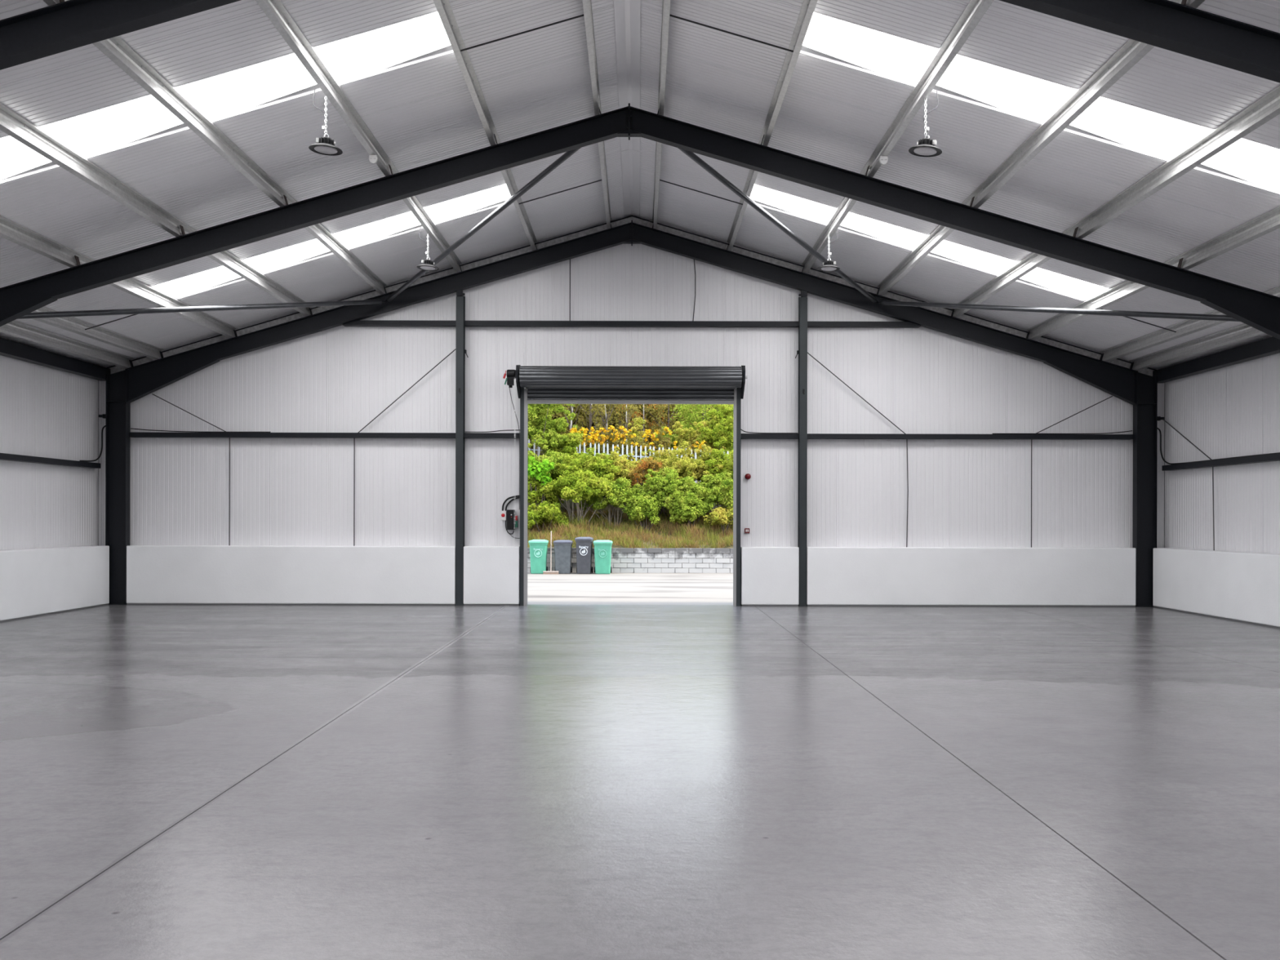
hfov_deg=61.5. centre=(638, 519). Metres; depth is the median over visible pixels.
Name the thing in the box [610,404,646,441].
tree
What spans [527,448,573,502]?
bush
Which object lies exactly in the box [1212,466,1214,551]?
rod
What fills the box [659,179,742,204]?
rod
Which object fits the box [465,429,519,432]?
cable
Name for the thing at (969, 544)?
wall
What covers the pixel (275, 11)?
purlin
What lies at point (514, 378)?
chain
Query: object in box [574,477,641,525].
bush
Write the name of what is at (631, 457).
bush
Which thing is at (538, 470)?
bush
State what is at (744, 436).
rail
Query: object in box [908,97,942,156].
lamp
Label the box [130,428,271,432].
cable
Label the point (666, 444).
bush
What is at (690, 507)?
bush
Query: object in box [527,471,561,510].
bush
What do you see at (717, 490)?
bush
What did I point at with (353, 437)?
rod
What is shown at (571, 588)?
ground
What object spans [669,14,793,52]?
rod
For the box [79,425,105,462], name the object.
cable
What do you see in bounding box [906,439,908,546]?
rod
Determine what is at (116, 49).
purlin
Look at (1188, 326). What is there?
purlin
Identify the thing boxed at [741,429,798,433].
cable
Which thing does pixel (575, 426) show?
bush
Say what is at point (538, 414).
bush
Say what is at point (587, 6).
purlin
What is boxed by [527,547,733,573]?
wall
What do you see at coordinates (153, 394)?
rod
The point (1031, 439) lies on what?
rod
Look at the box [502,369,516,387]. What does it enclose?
motor
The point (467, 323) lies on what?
rail
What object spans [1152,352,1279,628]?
wall
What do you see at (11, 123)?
purlin
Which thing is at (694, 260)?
rod
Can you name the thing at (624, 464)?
bush
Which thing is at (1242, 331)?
purlin
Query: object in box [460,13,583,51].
rod
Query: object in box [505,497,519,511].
cable
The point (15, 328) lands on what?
purlin
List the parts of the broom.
handle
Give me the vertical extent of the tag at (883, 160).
0.109 m
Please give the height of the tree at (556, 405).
7.731 m
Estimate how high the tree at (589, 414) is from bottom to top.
5.740 m
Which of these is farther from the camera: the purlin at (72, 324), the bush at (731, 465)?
the bush at (731, 465)
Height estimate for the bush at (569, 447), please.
2.668 m
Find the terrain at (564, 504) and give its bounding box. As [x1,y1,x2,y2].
[527,480,733,550]
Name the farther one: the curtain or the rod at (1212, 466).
the curtain
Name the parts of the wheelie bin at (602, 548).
lid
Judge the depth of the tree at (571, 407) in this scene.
46.47 m
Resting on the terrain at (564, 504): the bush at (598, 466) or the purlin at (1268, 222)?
the bush at (598, 466)
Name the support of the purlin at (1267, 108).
attached to the roof beam at (63, 26)
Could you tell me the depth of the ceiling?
13.81 m
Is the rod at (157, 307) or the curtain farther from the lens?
the curtain
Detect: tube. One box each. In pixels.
[17,299,386,319]
[384,147,580,302]
[677,147,878,303]
[875,300,1239,321]
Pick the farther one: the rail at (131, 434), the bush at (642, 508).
the bush at (642, 508)
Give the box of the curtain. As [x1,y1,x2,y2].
[525,387,735,400]
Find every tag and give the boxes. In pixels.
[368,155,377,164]
[879,155,888,164]
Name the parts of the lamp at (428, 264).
chain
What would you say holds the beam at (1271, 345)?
attached to the wall at (1233, 411)
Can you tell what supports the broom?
on the ground at (571, 588)
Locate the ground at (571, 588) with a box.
[527,572,733,604]
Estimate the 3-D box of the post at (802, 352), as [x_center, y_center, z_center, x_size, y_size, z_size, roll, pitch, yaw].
[3.220,-1.410,21.388,0.227,6.275,0.223,0,0,0]
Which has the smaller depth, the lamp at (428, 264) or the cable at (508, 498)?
the lamp at (428, 264)
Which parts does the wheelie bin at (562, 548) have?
lid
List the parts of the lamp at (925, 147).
chain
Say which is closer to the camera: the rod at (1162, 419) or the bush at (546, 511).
the rod at (1162, 419)
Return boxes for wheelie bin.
[528,539,548,573]
[553,539,573,573]
[574,537,593,573]
[593,540,612,573]
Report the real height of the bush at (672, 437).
2.250 m
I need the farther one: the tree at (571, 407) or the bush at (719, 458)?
the tree at (571, 407)
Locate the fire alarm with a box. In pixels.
[744,473,751,479]
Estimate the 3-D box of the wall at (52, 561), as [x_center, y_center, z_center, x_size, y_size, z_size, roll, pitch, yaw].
[-10.709,-0.660,6.200,0.480,4.714,31.000,0,0,0]
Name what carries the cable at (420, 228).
attached to the lamp at (428, 264)
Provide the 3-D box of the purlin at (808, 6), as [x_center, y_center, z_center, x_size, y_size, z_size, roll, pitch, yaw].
[1.793,-5.422,6.120,0.080,0.234,30.800,0,0,0]
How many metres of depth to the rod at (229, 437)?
21.50 m
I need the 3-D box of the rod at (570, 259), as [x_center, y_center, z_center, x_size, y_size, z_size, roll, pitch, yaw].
[-1.374,-4.608,21.500,0.020,1.330,0.017,0,0,0]
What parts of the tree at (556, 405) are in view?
crown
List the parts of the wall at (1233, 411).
cladding panel, cladding panel, concrete panel, cladding panel, cladding panel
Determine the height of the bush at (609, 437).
2.192 m
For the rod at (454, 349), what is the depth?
21.47 m
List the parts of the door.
plate, jamb post, jamb post, plate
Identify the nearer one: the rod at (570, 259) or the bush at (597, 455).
the rod at (570, 259)
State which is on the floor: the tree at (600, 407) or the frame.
the frame
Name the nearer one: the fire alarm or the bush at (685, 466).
the fire alarm
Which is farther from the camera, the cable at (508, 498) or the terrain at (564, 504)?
the terrain at (564, 504)
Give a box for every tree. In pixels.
[534,404,577,456]
[562,404,612,435]
[563,404,581,433]
[587,404,622,443]
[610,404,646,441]
[613,404,673,457]
[635,404,697,455]
[668,404,729,458]
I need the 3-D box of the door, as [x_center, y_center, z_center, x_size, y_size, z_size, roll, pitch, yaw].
[-0.169,-0.660,21.245,4.560,4.760,0.870,0,0,0]
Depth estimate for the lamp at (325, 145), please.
12.41 m
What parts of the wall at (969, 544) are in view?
cladding panel, cladding panel, cladding panel, cladding panel, concrete panel, cladding panel, cladding panel, cladding panel, cladding panel, concrete panel, cladding panel, cladding panel, cladding panel, cladding panel, cladding panel, cladding panel, cladding panel, cladding panel, concrete panel, cladding panel, cladding panel, cladding panel, concrete panel, cladding panel, cladding panel, cladding panel, cladding panel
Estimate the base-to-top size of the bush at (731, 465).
3.032 m
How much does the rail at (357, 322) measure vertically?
0.095 m
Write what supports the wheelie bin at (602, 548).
on the ground at (571, 588)
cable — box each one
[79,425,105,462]
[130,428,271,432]
[419,227,429,259]
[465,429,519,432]
[502,495,519,511]
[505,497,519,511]
[508,386,519,509]
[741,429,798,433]
[923,90,937,137]
[992,430,1132,434]
[1157,427,1279,464]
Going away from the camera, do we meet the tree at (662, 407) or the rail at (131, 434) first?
the rail at (131, 434)
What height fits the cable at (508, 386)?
2.402 m
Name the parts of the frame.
stiffener plate, plate, apex plate, plate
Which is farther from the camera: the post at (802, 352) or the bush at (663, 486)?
the bush at (663, 486)
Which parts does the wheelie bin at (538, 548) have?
lid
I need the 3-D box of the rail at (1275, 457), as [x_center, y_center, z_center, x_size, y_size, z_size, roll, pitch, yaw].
[10.445,-1.007,6.025,0.185,0.100,30.550,0,0,0]
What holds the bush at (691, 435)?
on the terrain at (564, 504)
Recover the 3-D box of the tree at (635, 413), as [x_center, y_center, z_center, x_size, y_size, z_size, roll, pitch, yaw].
[0.261,-3.646,49.485,2.844,3.895,2.192,0,0,0]
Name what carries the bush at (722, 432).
on the terrain at (564, 504)
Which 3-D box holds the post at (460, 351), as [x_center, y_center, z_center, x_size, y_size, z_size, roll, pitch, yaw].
[-3.513,-1.425,21.388,0.227,6.275,0.223,0,0,0]
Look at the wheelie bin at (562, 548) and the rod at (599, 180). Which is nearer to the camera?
the rod at (599, 180)
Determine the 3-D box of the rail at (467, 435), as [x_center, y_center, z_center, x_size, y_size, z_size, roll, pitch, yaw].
[-2.916,-1.664,21.488,1.110,0.095,0.176,0,0,0]
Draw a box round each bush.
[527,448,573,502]
[527,455,554,524]
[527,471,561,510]
[527,500,568,533]
[528,404,575,458]
[541,427,589,462]
[542,470,613,524]
[551,447,622,511]
[569,426,606,456]
[573,424,595,447]
[573,451,608,463]
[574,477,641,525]
[586,425,628,457]
[600,446,646,502]
[612,428,653,460]
[620,453,646,472]
[622,495,663,530]
[624,417,648,460]
[626,456,665,486]
[628,466,697,517]
[637,444,676,480]
[649,426,672,457]
[653,426,684,449]
[655,440,724,483]
[661,488,716,527]
[671,418,725,456]
[673,440,705,459]
[682,471,733,515]
[695,404,733,453]
[697,441,733,509]
[702,506,733,534]
[721,449,733,479]
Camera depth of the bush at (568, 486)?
36.31 m
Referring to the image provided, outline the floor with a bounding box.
[0,604,1279,959]
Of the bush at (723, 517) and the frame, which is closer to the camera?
the frame
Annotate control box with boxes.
[506,509,518,529]
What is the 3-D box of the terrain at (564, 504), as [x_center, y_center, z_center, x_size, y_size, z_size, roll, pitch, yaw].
[-0.147,-1.446,49.850,60.000,4.990,30.000,0,0,0]
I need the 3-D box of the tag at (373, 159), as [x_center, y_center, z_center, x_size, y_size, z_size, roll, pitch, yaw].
[-3.564,-4.827,14.450,0.110,0.109,0.040,0,0,0]
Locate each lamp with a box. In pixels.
[308,96,342,155]
[416,234,439,271]
[817,234,839,271]
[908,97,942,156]
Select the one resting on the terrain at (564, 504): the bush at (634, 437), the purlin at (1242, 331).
the bush at (634, 437)
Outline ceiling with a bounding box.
[0,0,1279,369]
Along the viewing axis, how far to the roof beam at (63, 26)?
9.39 m
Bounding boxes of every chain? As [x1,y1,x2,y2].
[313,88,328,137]
[514,377,515,472]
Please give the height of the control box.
0.400 m
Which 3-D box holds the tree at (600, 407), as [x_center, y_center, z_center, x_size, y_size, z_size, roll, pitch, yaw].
[-1.414,-3.557,46.498,1.521,3.629,1.608,0,0,19]
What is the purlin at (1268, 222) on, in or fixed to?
attached to the roof beam at (63, 26)
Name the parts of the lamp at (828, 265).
chain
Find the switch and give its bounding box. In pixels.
[500,511,506,519]
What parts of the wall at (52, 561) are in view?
cladding panel, cladding panel, concrete panel, cladding panel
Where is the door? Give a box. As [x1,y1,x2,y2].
[515,364,746,606]
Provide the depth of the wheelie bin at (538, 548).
33.78 m
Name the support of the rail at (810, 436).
attached to the wall at (969, 544)
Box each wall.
[0,355,109,622]
[97,215,1164,607]
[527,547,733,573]
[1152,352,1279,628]
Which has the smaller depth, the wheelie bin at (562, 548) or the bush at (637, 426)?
the wheelie bin at (562, 548)
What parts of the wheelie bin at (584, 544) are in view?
lid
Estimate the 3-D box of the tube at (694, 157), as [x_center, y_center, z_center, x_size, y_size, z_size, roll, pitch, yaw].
[2.551,-4.909,18.395,0.088,1.290,7.252,0,0,37]
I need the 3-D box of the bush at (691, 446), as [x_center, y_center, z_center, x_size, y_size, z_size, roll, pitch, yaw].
[1.881,-2.236,41.918,1.422,1.629,1.189,0,0,-5]
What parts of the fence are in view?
rail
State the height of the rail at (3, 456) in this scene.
0.100 m
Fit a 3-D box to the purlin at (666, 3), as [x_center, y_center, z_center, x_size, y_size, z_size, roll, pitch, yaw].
[0.314,-5.857,6.120,0.080,0.234,30.800,0,0,0]
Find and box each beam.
[0,0,1279,83]
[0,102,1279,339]
[0,337,110,381]
[1152,337,1279,382]
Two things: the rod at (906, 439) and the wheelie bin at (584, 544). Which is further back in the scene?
the wheelie bin at (584, 544)
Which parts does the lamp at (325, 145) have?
chain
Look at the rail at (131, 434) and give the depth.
21.40 m
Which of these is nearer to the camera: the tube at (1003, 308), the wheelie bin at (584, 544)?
the tube at (1003, 308)
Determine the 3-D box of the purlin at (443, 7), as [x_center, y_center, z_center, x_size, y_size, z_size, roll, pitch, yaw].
[-2.069,-5.430,6.120,0.080,0.234,30.800,0,0,0]
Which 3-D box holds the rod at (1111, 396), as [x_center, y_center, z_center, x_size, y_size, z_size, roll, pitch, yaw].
[8.667,-2.068,21.475,1.554,0.780,0.020,0,0,2]
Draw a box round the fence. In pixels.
[528,439,728,482]
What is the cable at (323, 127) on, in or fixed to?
attached to the lamp at (325, 145)
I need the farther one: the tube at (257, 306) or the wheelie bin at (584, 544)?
the wheelie bin at (584, 544)
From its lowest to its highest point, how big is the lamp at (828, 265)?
0.604 m
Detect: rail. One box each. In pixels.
[0,453,100,468]
[128,431,455,438]
[342,320,456,326]
[464,320,799,327]
[464,432,519,438]
[741,433,798,439]
[807,321,920,328]
[807,433,1133,439]
[1161,453,1279,471]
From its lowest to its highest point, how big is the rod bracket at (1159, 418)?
0.080 m
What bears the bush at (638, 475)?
on the terrain at (564, 504)
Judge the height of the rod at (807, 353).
1.658 m
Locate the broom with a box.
[542,530,558,573]
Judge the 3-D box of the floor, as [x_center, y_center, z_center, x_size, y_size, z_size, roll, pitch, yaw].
[-0.154,1.870,6.110,21.800,0.300,31.020,0,0,0]
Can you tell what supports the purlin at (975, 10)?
attached to the roof beam at (63, 26)
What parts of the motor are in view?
motor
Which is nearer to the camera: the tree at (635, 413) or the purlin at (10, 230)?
the purlin at (10, 230)
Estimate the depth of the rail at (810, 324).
21.40 m
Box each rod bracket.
[98,413,105,418]
[1157,416,1164,420]
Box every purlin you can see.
[0,102,313,316]
[0,215,237,338]
[0,320,134,368]
[31,306,164,359]
[42,0,386,294]
[255,0,462,272]
[433,0,537,250]
[582,0,611,229]
[652,0,671,229]
[726,0,817,251]
[801,0,993,273]
[876,0,1204,295]
[952,85,1279,317]
[1025,205,1279,340]
[1098,285,1279,361]
[1128,323,1264,370]
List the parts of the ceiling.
roof panel, filler trim, roof panel, roof panel, filler trim, filler trim, roof panel, filler trim, roof panel, roof panel, roof panel, roof panel, filler trim, roof panel, roof panel, roof panel, roof panel, filler trim, filler trim, filler trim, roof panel, roof panel, roof panel, roof panel, filler trim, filler trim, filler trim, roof panel, roof panel, roof panel, filler trim, roof panel, roof panel, roof panel, roof panel, roof panel, filler trim, roof panel, filler trim, filler trim, roof panel, roof panel, filler trim, roof panel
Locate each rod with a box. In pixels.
[84,306,160,329]
[152,394,226,431]
[228,437,230,545]
[353,437,355,546]
[358,349,455,432]
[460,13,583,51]
[518,179,601,204]
[569,258,570,320]
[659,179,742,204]
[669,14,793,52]
[692,259,695,320]
[807,352,906,434]
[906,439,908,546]
[1031,439,1031,547]
[1035,395,1112,433]
[1101,308,1176,332]
[1162,418,1212,460]
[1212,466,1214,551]
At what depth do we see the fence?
40.99 m
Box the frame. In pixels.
[105,220,1157,607]
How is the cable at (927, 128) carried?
attached to the lamp at (925, 147)
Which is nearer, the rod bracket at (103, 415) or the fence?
the rod bracket at (103, 415)
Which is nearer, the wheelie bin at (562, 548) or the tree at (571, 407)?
the wheelie bin at (562, 548)
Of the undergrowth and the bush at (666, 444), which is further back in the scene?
the undergrowth
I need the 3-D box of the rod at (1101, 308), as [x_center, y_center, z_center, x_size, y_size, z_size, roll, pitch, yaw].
[8.507,-3.429,18.475,1.456,0.440,0.020,0,0,-2]
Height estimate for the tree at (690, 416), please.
3.832 m
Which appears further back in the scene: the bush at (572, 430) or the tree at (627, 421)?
the tree at (627, 421)
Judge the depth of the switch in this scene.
21.46 m
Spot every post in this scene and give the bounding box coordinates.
[455,288,468,605]
[795,289,807,606]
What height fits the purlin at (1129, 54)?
0.234 m
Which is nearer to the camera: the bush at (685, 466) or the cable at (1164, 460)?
the cable at (1164, 460)
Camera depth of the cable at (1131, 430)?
21.46 m
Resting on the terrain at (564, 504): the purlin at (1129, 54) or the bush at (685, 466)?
the bush at (685, 466)
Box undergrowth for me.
[529,404,733,457]
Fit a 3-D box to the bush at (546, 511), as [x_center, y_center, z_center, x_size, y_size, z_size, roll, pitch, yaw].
[-3.182,-0.023,36.283,1.714,1.216,1.601,0,0,4]

